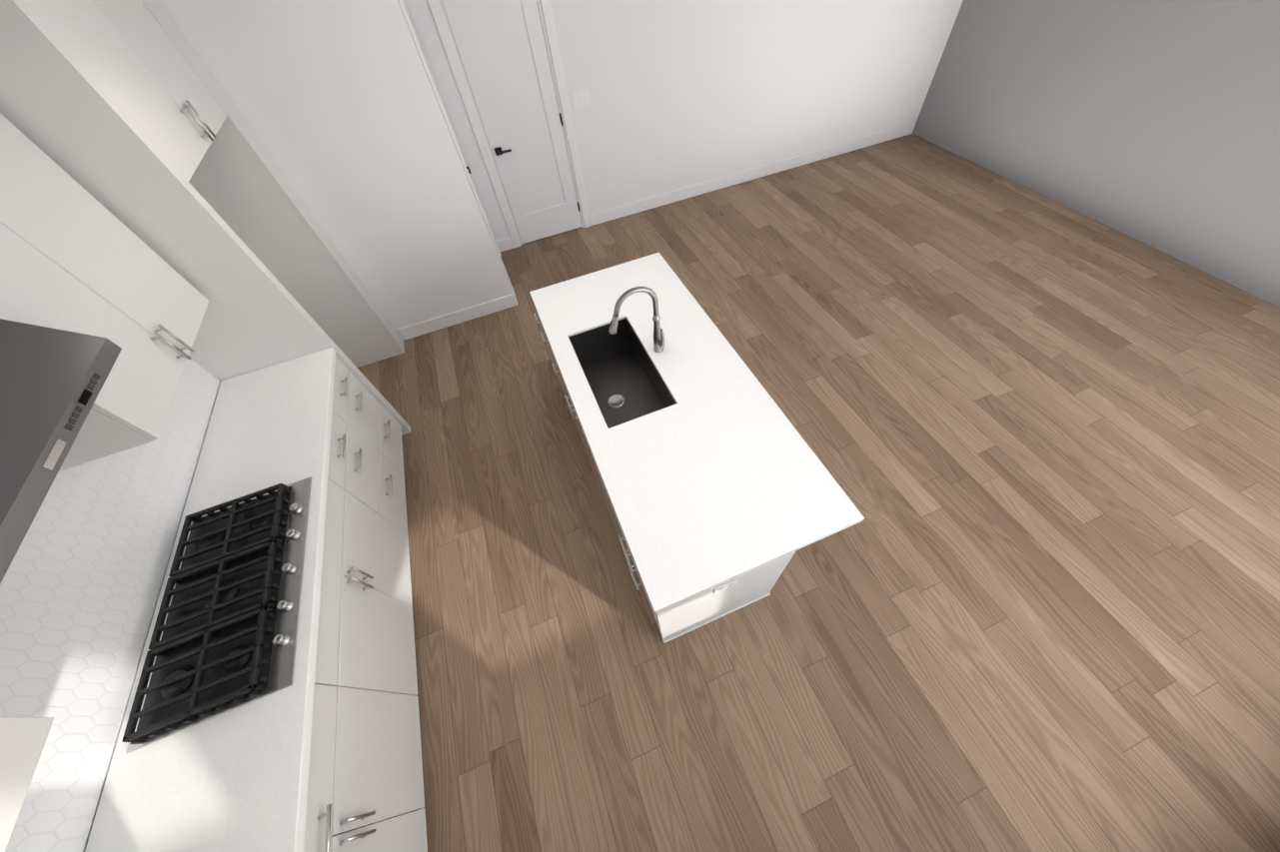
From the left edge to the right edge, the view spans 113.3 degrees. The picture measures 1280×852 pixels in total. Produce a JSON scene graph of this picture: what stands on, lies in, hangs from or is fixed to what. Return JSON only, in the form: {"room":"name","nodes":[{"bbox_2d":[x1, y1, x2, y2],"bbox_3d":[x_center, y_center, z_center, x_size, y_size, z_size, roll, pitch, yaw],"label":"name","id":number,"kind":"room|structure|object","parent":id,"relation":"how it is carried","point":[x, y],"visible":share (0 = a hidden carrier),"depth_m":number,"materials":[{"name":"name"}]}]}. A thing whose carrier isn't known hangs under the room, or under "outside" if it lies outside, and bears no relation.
{"room":"kitchen","nodes":[
{"label":"kitchen","id":0,"kind":"room"},
{"bbox_2d":[82,381,220,851],"bbox_3d":[-2.264,0.079,1.631,0.120,2.750,5.910,-20,55,-9],"label":"wall","id":1,"kind":"structure","parent":0,"point":[220,382],"depth_m":1.61,"materials":[{"name":"paint"}]},
{"bbox_2d":[0,717,53,851],"bbox_3d":[-1.512,0.791,0.324,0.385,1.160,0.902,-20,55,-9],"label":"upper cabinet","id":2,"kind":"object","parent":1,"relation":"attached to","point":[22,741],"visible":1,"depth_m":0.98,"materials":[{"name":"white wood"}]},
{"bbox_2d":[0,112,208,470],"bbox_3d":[-2.187,-0.572,1.366,0.385,1.160,0.919,-20,55,-9],"label":"upper cabinet","id":3,"kind":"object","parent":1,"relation":"attached to","point":[75,257],"visible":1,"depth_m":1.56,"materials":[{"name":"white wood"}]},
{"bbox_2d":[0,359,219,851],"bbox_3d":[-1.982,0.522,1.335,0.006,0.838,2.783,-20,55,-9],"label":"tile backsplash","id":4,"kind":"structure","parent":1,"relation":"attached to","point":[81,583],"depth_m":1.48,"materials":[{"name":"white tile"}]},
{"bbox_2d":[158,0,512,339],"bbox_3d":[-2.143,-1.729,2.910,1.735,2.750,0.120,-20,55,-9],"label":"wall","id":5,"kind":"structure","parent":0,"point":[340,94],"depth_m":2.76,"materials":[{"name":"paint"}]},
{"bbox_2d":[404,3,498,240],"bbox_3d":[-1.579,-2.380,3.318,0.120,2.750,0.870,-20,55,-9],"label":"wall","id":6,"kind":"structure","parent":0,"point":[405,4],"depth_m":3.66,"materials":[{"name":"paint"}]},
{"bbox_2d":[403,0,962,247],"bbox_3d":[0.058,-3.438,3.906,7.530,2.750,0.120,-20,55,-9],"label":"wall","id":7,"kind":"structure","parent":0,"point":[682,93],"depth_m":4.32,"materials":[{"name":"paint"}]},
{"bbox_2d":[441,0,582,243],"bbox_3d":[-1.067,-2.762,3.943,0.725,2.070,0.091,-20,55,-9],"label":"hall door","id":8,"kind":"structure","parent":7,"relation":"in","point":[502,48],"depth_m":3.80,"materials":[{"name":"white paint"}]},
{"bbox_2d":[570,89,590,108],"bbox_3d":[-0.553,-3.039,3.916,0.168,0.115,0.009,-20,55,-9],"label":"light switch","id":9,"kind":"object","parent":7,"relation":"attached to","point":[581,99],"visible":1,"depth_m":3.91,"materials":[{"name":"white plastic"}]},
{"bbox_2d":[397,0,916,339],"bbox_3d":[0.568,-3.001,3.893,6.630,2.182,1.154,-20,55,-9],"label":"baseboard","id":10,"kind":"structure","parent":7,"relation":"attached to","point":[457,317],"depth_m":4.05,"materials":[{"name":"white paint"}]},
{"bbox_2d":[357,133,1279,851],"bbox_3d":[1.119,-0.709,3.606,7.690,0.100,7.230,-20,55,-9],"label":"floor","id":11,"kind":"structure","parent":0,"point":[1029,602],"depth_m":2.45,"materials":[{"name":"brown wood"}]},
{"bbox_2d":[0,0,410,435],"bbox_3d":[-2.385,-1.004,2.551,0.672,2.532,1.175,-20,55,-9],"label":"cabinet","id":12,"kind":"object","parent":11,"relation":"on","point":[127,114],"visible":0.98,"depth_m":1.99,"materials":[{"name":"white wood"}]},
{"bbox_2d":[303,684,427,851],"bbox_3d":[-1.264,1.623,1.582,0.653,0.874,0.914,-20,55,-9],"label":"base cabinet","id":13,"kind":"object","parent":11,"relation":"on","point":[366,792],"visible":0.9,"depth_m":1.64,"materials":[{"name":"white wood"}]},
{"bbox_2d":[314,478,417,696],"bbox_3d":[-1.602,0.940,2.105,0.653,0.874,0.932,-20,55,-9],"label":"base cabinet","id":14,"kind":"object","parent":11,"relation":"on","point":[366,637],"visible":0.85,"depth_m":2.03,"materials":[{"name":"white wood"}]},
{"bbox_2d":[84,347,336,851],"bbox_3d":[-1.649,0.669,1.739,0.628,0.039,2.786,-20,55,-9],"label":"countertop","id":15,"kind":"structure","parent":14,"relation":"on","point":[235,780],"depth_m":1.43,"materials":[{"name":"white stone"}]},
{"bbox_2d":[121,476,311,753],"bbox_3d":[-1.645,0.655,1.689,0.530,0.056,0.914,-20,55,-9],"label":"cooktop","id":16,"kind":"object","parent":15,"relation":"on","point":[224,637],"visible":1,"depth_m":1.62,"materials":[{"name":"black metal"}]},
{"bbox_2d":[327,411,407,534],"bbox_3d":[-1.859,0.422,2.501,0.653,0.874,0.465,-20,55,-9],"label":"base cabinet","id":17,"kind":"object","parent":11,"relation":"on","point":[363,471],"visible":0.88,"depth_m":2.45,"materials":[{"name":"white wood"}]},
{"bbox_2d":[332,356,404,475],"bbox_3d":[-2.030,0.076,2.766,0.653,0.874,0.468,-20,55,-9],"label":"base cabinet","id":18,"kind":"object","parent":11,"relation":"on","point":[362,411],"visible":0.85,"depth_m":2.72,"materials":[{"name":"white wood"}]},
{"bbox_2d":[533,313,796,643],"bbox_3d":[0.008,0.067,2.558,0.696,0.884,2.042,-20,55,-9],"label":"kitchen island","id":19,"kind":"object","parent":11,"relation":"on","point":[697,611],"visible":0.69,"depth_m":2.05,"materials":[{"name":"white wood"}]},
{"bbox_2d":[529,252,864,613],"bbox_3d":[0.092,-0.240,2.204,0.904,0.030,2.084,-20,55,-9],"label":"island countertop","id":20,"kind":"structure","parent":19,"relation":"on","point":[716,474],"depth_m":1.90,"materials":[{"name":"white stone"}]},
{"bbox_2d":[568,318,676,428],"bbox_3d":[-0.105,-0.237,2.377,0.423,0.258,0.788,-20,55,-9],"label":"undermount sink","id":21,"kind":"object","parent":20,"relation":"in","point":[625,380],"visible":0.77,"depth_m":2.53,"materials":[{"name":"grey metal"}]},
{"bbox_2d":[608,286,664,352],"bbox_3d":[-0.012,-0.489,2.106,0.283,0.433,0.108,-20,55,-9],"label":"faucet","id":22,"kind":"object","parent":20,"relation":"on","point":[658,340],"visible":1,"depth_m":2.06,"materials":[{"name":"silver metal"}]},
{"bbox_2d":[713,577,738,593],"bbox_3d":[0.368,0.682,1.795,0.115,0.072,0.008,-20,55,-9],"label":"outlet","id":23,"kind":"object","parent":19,"relation":"attached to","point":[725,586],"visible":1,"depth_m":1.78,"materials":[{"name":"white plastic"}]},
{"bbox_2d":[912,0,1279,307],"bbox_3d":[4.604,-2.468,2.750,0.120,2.750,5.910,-20,55,-9],"label":"wall","id":24,"kind":"structure","parent":0,"point":[1153,123],"depth_m":3.67,"materials":[{"name":"paint"}]},
{"bbox_3d":[-1.849,-0.136,0.517,0.455,0.758,0.972,-20,55,-9],"label":"cabinet","id":25,"kind":"object","parent":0,"visible":0},
{"bbox_2d":[0,318,121,583],"bbox_3d":[-1.743,0.130,0.934,0.582,0.239,0.920,-20,55,-9],"label":"range hood","id":26,"kind":"object","parent":25,"relation":"attached to","point":[52,381],"visible":1,"depth_m":1.10,"materials":[{"name":"silver metal"}]}
]}

